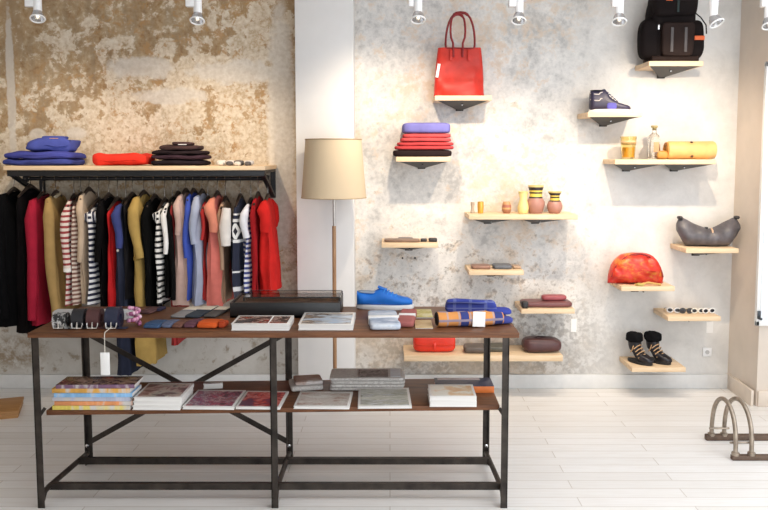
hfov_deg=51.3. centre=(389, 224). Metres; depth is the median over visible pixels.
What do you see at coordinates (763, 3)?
track spotlight
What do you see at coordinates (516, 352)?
wall shelf
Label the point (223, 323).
pocket square
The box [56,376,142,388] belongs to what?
magazine
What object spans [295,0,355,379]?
wall pillar
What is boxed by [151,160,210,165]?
folded garment
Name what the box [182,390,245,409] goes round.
magazine
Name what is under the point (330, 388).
newspaper
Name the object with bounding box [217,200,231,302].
shirt
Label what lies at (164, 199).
hanger
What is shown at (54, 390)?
magazine
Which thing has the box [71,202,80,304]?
striped shirt
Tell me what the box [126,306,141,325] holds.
bracelet
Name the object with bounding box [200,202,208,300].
shirt
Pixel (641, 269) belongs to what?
bag
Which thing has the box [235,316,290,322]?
photo
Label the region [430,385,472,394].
photo
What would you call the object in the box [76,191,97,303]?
cardigan
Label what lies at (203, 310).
wallet
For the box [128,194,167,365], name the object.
coat
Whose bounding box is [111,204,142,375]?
dress
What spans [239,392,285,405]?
photo
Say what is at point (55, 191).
hanger
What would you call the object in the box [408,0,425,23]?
track spotlight
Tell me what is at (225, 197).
hanger
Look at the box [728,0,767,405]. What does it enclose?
wall
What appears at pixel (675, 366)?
wall shelf
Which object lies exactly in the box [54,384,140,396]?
magazine
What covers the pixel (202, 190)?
hanger
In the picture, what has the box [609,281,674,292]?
wall shelf
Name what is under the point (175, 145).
folded garment
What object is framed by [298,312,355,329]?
book
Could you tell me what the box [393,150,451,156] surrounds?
folded knit
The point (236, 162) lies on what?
sock
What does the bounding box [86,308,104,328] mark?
belt
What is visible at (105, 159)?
folded garment
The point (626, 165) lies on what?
wall shelf
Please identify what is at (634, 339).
boot
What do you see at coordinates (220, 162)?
sock
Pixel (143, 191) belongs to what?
hanger
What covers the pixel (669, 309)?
sunglasses
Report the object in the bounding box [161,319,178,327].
pocket square
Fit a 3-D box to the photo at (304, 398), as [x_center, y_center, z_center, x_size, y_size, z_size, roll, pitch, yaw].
[-0.296,0.780,3.588,0.222,0.001,0.189,0,5,1]
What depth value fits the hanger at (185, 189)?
4.96 m
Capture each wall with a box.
[0,0,741,373]
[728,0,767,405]
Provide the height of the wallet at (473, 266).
0.023 m
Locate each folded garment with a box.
[4,158,85,165]
[5,151,84,158]
[25,136,80,151]
[93,153,156,165]
[151,150,210,154]
[151,155,211,159]
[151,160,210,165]
[159,142,204,149]
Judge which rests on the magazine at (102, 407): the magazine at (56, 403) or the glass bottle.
the magazine at (56, 403)
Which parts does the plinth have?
frame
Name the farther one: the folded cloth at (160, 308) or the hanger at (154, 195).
the hanger at (154, 195)
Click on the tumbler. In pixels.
(628, 143)
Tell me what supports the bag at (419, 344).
on the wall shelf at (516, 352)
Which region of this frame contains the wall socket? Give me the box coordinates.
[702,347,711,356]
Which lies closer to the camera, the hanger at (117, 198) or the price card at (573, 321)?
the hanger at (117, 198)
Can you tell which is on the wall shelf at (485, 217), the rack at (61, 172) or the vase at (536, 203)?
the vase at (536, 203)
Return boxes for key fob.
[428,237,436,241]
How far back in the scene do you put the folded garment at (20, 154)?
4.82 m
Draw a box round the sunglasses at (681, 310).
[679,308,693,313]
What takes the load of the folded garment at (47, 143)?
on the folded garment at (20, 154)
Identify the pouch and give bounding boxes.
[463,343,483,352]
[490,343,501,351]
[520,299,571,306]
[521,336,560,352]
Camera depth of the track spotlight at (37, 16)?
4.15 m
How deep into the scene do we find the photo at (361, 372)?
3.82 m
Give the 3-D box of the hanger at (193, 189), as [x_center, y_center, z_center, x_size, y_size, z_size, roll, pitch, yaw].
[-1.224,-0.231,4.984,0.026,0.153,0.315,0,5,0]
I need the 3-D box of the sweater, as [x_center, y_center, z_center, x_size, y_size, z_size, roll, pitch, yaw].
[-0.937,0.142,4.996,0.127,0.615,0.414,1,5,10]
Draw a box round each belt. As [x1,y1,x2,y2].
[52,312,74,328]
[71,308,90,328]
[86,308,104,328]
[100,307,127,374]
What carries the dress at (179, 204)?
hanging from the hanger at (185, 189)
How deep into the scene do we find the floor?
4.17 m
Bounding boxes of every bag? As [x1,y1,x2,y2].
[413,338,454,351]
[434,11,483,95]
[607,252,663,285]
[676,216,740,245]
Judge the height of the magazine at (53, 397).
0.018 m
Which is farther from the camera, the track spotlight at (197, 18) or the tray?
the track spotlight at (197, 18)
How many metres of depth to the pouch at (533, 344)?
5.08 m
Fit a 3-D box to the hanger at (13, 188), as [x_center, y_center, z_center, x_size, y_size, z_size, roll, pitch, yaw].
[-2.344,-0.234,4.984,0.026,0.147,0.335,0,5,0]
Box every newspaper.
[289,374,322,391]
[293,391,352,408]
[329,383,402,390]
[330,368,403,380]
[331,372,404,383]
[331,383,404,386]
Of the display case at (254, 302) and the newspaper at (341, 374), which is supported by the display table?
the display case at (254, 302)
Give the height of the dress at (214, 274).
0.668 m
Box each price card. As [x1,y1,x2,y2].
[571,319,576,331]
[706,322,712,332]
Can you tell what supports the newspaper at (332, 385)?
on the newspaper at (330, 388)
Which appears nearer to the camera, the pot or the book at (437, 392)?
the book at (437, 392)
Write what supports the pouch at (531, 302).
on the wall shelf at (530, 310)
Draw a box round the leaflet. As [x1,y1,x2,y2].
[203,382,222,388]
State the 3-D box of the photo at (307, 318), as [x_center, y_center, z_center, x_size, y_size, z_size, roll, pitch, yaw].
[-0.281,0.421,3.609,0.217,0.001,0.232,0,5,0]
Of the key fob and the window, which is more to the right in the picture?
the window
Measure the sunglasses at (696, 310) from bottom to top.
0.036 m
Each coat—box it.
[0,191,19,326]
[43,191,81,316]
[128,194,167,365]
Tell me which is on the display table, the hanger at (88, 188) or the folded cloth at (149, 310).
the folded cloth at (149, 310)
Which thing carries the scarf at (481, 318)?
on the display table
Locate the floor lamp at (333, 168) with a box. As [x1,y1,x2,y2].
[301,138,366,368]
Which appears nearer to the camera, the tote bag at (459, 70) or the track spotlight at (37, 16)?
the track spotlight at (37, 16)
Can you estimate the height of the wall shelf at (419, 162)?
0.080 m
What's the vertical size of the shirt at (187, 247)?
0.652 m
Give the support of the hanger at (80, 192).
hanging from the rack at (61, 172)
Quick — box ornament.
[470,202,474,212]
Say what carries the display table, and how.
on the floor
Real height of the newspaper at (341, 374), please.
0.017 m
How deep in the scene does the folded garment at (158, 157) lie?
4.84 m
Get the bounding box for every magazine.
[52,383,139,392]
[52,390,139,400]
[52,405,132,409]
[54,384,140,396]
[54,398,133,405]
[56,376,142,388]
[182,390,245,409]
[235,391,288,409]
[358,388,411,408]
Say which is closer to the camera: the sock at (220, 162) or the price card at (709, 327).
the sock at (220, 162)
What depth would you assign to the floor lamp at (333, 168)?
4.67 m
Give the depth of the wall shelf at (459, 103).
4.92 m
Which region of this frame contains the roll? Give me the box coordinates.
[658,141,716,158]
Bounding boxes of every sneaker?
[356,285,413,309]
[589,89,631,111]
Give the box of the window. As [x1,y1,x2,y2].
[754,61,767,325]
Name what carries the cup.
on the wall shelf at (485, 217)
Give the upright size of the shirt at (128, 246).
0.627 m
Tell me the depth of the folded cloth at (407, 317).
3.60 m
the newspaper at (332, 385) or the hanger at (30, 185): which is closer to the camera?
the newspaper at (332, 385)
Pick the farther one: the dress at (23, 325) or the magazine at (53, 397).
the dress at (23, 325)
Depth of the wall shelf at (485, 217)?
4.97 m
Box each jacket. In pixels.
[24,193,51,325]
[250,196,262,289]
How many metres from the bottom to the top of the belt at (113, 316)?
0.272 m
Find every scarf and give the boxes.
[434,310,511,326]
[445,299,511,313]
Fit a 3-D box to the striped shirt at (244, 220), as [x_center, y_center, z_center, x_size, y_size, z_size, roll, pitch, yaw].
[-0.872,0.158,5.018,0.072,0.602,0.417,0,5,0]
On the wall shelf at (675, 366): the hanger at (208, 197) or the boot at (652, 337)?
the boot at (652, 337)
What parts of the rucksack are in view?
panel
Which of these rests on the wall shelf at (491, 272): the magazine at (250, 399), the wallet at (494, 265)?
the wallet at (494, 265)
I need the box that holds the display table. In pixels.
[27,307,518,507]
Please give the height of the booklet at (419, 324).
0.004 m
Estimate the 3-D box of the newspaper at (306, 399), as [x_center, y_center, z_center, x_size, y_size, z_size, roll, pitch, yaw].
[-0.296,0.786,3.592,0.244,0.012,0.223,0,5,1]
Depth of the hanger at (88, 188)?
4.96 m
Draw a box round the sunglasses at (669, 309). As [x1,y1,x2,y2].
[664,307,679,312]
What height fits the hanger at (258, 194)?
0.177 m
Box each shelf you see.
[46,379,499,414]
[382,238,437,250]
[396,157,449,168]
[403,345,562,361]
[433,96,491,110]
[465,212,577,223]
[465,264,523,276]
[515,301,574,314]
[577,112,641,126]
[603,159,715,171]
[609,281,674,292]
[619,356,685,371]
[635,61,702,78]
[653,308,720,321]
[670,244,738,255]
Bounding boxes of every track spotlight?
[24,0,45,22]
[185,0,204,24]
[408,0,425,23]
[508,0,525,24]
[611,0,626,25]
[709,0,723,27]
[760,0,767,29]
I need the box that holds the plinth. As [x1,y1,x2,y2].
[0,396,23,418]
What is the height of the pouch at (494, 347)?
0.040 m
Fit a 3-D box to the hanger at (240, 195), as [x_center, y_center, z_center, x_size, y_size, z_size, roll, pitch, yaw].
[-0.934,-0.213,4.985,0.026,0.189,0.335,0,5,0]
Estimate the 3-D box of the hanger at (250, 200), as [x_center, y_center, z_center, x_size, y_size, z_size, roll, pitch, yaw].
[-0.867,-0.201,4.987,0.026,0.213,0.335,0,5,0]
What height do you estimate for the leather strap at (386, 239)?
0.018 m
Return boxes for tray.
[52,309,132,319]
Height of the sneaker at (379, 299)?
0.112 m
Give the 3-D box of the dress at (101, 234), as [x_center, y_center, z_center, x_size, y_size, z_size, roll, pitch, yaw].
[-1.748,0.160,5.018,0.074,0.666,0.417,0,5,0]
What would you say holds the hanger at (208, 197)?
hanging from the rack at (61, 172)
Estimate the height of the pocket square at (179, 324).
0.016 m
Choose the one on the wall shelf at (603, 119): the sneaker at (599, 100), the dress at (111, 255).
the sneaker at (599, 100)
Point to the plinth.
(10, 408)
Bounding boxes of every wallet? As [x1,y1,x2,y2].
[171,306,199,317]
[185,306,216,317]
[204,306,229,316]
[471,264,490,268]
[492,263,511,268]
[512,264,520,268]
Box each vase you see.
[517,191,528,213]
[527,185,544,213]
[547,191,562,213]
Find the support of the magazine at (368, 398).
on the display table
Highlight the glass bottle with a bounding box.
[647,125,659,158]
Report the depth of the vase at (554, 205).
5.06 m
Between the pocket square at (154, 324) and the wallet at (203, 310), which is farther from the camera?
the wallet at (203, 310)
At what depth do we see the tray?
3.70 m
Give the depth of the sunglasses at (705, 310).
5.10 m
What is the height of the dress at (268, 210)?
0.572 m
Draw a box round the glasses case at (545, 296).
[541,294,566,299]
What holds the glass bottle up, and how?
on the wall shelf at (626, 165)
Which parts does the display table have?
leg, rail, leg, leg, rail, leg, leg, rail, leg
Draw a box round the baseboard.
[0,373,767,406]
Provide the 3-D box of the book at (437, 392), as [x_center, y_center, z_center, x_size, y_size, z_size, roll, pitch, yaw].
[0.276,0.749,3.579,0.206,0.022,0.184,0,5,1]
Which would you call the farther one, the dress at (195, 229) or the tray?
the dress at (195, 229)
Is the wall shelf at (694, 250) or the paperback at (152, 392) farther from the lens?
the wall shelf at (694, 250)
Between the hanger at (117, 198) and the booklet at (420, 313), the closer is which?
the booklet at (420, 313)
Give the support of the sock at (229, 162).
on the rack at (61, 172)
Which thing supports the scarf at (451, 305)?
on the display table
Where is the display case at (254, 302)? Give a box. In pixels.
[230,290,342,317]
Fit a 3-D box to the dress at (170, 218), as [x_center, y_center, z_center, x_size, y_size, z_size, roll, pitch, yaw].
[-1.320,0.273,5.028,0.065,0.917,0.385,0,5,0]
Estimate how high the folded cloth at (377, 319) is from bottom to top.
0.035 m
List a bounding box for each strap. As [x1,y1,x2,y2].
[384,238,419,241]
[521,301,527,307]
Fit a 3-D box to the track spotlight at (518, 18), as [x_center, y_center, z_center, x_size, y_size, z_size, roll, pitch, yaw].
[0.663,-1.313,4.136,0.090,0.544,0.075,0,5,0]
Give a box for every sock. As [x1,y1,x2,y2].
[217,160,225,165]
[226,160,233,165]
[234,160,243,165]
[244,160,253,165]
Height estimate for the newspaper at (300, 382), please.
0.044 m
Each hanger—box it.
[6,178,20,194]
[17,176,40,197]
[36,176,46,199]
[50,176,61,197]
[67,176,76,206]
[72,176,82,205]
[79,177,95,199]
[88,176,101,210]
[103,176,114,200]
[108,176,121,210]
[120,176,126,205]
[124,176,136,204]
[138,176,149,197]
[146,176,160,206]
[157,176,168,210]
[164,176,173,209]
[171,176,180,204]
[181,177,189,195]
[187,176,197,200]
[198,176,206,195]
[202,176,210,208]
[213,176,221,198]
[220,176,230,208]
[234,176,244,206]
[247,176,252,203]
[253,176,262,205]
[264,186,271,199]
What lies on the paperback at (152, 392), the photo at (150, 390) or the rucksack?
the photo at (150, 390)
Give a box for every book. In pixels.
[231,315,293,330]
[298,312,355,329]
[428,384,476,400]
[428,394,476,406]
[434,378,493,392]
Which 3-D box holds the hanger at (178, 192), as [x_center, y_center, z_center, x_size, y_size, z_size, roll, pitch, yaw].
[-1.321,-0.222,4.985,0.026,0.171,0.315,0,5,0]
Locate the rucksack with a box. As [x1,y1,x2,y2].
[636,0,706,62]
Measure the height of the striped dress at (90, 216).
0.620 m
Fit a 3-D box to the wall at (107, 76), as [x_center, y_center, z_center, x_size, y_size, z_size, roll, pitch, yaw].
[-0.100,-0.315,5.323,7.000,2.800,0.200,0,5,0]
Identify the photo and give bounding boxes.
[137,384,189,396]
[186,391,242,405]
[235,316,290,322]
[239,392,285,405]
[297,392,349,405]
[301,313,352,323]
[358,369,387,376]
[360,389,408,404]
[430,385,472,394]
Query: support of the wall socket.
attached to the wall at (107, 76)
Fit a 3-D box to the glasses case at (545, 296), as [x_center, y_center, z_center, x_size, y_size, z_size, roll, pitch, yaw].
[1.050,0.464,5.130,0.161,0.032,0.069,0,5,0]
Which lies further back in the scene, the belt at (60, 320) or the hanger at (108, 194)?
the hanger at (108, 194)
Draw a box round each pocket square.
[143,320,166,328]
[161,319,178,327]
[172,319,189,327]
[183,319,202,327]
[197,319,222,327]
[218,320,228,327]
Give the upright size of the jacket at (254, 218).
0.650 m
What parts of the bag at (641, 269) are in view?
cord handle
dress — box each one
[16,188,50,333]
[84,203,99,304]
[94,197,113,306]
[107,201,120,306]
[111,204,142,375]
[140,198,166,306]
[153,202,170,304]
[166,196,189,345]
[172,192,191,305]
[189,193,207,305]
[204,195,233,305]
[257,198,281,289]
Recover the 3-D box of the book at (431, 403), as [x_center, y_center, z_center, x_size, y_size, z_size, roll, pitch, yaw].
[0.276,0.773,3.581,0.206,0.026,0.184,0,5,0]
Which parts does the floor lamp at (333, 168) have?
lamp shade, rod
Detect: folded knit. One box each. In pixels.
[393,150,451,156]
[395,142,453,149]
[400,133,450,141]
[402,123,450,133]
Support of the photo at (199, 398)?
on the magazine at (201, 399)
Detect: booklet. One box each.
[415,320,432,328]
[416,309,432,317]
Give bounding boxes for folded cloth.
[139,307,158,313]
[157,306,165,311]
[368,310,400,329]
[398,309,415,326]
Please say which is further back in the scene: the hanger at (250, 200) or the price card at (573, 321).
the price card at (573, 321)
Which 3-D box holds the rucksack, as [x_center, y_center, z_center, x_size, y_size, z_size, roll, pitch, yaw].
[1.747,-1.241,4.973,0.417,0.460,0.215,0,5,0]
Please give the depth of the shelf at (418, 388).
3.55 m
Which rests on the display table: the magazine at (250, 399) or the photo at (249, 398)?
the magazine at (250, 399)
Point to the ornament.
(472, 203)
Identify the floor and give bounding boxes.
[0,388,767,509]
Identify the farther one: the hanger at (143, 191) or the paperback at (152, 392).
the hanger at (143, 191)
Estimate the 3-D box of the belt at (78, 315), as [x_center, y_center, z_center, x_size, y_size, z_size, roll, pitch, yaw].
[-1.350,0.411,3.531,0.092,0.085,0.090,0,5,0]
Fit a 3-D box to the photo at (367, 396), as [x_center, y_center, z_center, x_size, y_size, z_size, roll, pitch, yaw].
[-0.026,0.776,3.610,0.213,0.001,0.240,0,5,-1]
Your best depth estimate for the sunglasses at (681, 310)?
5.10 m
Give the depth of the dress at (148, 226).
4.86 m
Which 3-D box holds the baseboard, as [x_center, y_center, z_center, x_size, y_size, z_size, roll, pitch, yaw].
[-0.090,1.056,5.140,6.620,0.100,0.413,0,5,0]
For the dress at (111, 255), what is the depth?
4.87 m
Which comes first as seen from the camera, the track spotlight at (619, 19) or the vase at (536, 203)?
the track spotlight at (619, 19)
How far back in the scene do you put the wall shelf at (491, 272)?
5.00 m
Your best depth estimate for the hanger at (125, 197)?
4.96 m
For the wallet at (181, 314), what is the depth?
3.82 m
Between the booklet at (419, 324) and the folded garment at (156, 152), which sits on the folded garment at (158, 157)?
the folded garment at (156, 152)
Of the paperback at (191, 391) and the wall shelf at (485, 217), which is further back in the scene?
the wall shelf at (485, 217)
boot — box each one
[626,331,653,365]
[644,330,671,364]
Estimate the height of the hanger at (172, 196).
0.207 m
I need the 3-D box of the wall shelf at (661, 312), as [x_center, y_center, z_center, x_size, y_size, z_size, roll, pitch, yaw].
[1.910,0.602,5.162,0.332,0.080,0.279,0,5,0]
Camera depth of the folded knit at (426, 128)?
4.93 m
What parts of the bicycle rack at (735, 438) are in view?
link rod, link rod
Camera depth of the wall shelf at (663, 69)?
4.92 m
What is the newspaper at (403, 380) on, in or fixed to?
on the newspaper at (332, 385)
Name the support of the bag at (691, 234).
on the wall shelf at (694, 250)
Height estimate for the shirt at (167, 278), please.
0.584 m
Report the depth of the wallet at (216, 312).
3.84 m
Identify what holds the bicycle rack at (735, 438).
on the floor
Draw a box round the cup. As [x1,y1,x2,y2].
[477,201,483,212]
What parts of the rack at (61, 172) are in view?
rail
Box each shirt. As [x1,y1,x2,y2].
[60,198,74,306]
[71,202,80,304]
[123,196,134,299]
[160,203,170,297]
[182,192,196,300]
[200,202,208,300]
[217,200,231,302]
[239,202,251,292]
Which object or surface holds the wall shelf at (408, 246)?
attached to the wall at (107, 76)
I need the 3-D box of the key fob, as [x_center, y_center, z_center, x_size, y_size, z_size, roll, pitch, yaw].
[0.270,0.092,5.056,0.053,0.023,0.060,0,5,0]
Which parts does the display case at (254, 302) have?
glass lid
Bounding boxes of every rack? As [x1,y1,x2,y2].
[3,165,276,197]
[704,396,767,460]
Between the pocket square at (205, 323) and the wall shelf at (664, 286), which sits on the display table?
the pocket square at (205, 323)
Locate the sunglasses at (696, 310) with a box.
[685,308,703,313]
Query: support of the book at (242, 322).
on the display table
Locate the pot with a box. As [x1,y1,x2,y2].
[502,201,510,212]
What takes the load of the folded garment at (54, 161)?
on the rack at (61, 172)
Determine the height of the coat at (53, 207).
0.804 m
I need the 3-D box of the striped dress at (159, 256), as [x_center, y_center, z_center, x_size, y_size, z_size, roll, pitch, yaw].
[-1.403,0.167,5.013,0.073,0.620,0.386,0,5,0]
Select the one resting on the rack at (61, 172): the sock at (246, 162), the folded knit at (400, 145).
the sock at (246, 162)
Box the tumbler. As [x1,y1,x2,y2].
[620,136,636,158]
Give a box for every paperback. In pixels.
[132,392,192,409]
[133,383,193,401]
[133,389,192,405]
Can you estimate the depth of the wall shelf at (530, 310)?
5.02 m
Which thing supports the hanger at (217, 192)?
hanging from the rack at (61, 172)
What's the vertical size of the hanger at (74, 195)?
0.189 m
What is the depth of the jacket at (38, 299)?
4.84 m
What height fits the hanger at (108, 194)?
0.183 m
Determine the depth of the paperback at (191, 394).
3.50 m
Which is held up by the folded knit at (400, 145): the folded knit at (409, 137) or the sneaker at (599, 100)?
the folded knit at (409, 137)
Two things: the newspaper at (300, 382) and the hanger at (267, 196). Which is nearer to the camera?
the newspaper at (300, 382)
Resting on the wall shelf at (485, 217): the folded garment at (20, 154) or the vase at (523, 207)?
the vase at (523, 207)
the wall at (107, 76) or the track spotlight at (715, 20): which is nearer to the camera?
the track spotlight at (715, 20)
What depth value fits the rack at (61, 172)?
4.76 m
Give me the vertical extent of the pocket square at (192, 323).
0.020 m
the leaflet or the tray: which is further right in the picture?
the leaflet
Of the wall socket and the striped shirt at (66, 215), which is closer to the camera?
the striped shirt at (66, 215)
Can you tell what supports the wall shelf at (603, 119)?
attached to the wall at (107, 76)
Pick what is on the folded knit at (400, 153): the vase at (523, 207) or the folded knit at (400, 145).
the folded knit at (400, 145)
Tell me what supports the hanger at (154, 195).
hanging from the rack at (61, 172)
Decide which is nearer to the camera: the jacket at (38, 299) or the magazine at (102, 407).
the magazine at (102, 407)
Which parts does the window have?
handle, pane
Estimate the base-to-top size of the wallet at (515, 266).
0.017 m
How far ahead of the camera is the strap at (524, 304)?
5.02 m
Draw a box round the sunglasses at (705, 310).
[697,308,714,313]
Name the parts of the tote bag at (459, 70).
handle, handle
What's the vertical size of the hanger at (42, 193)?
0.177 m
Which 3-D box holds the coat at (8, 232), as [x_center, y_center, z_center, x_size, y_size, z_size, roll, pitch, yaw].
[-2.348,0.202,5.022,0.156,0.823,0.447,0,5,0]
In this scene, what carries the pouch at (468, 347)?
on the wall shelf at (516, 352)
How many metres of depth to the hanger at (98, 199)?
4.94 m
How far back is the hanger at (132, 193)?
4.94 m

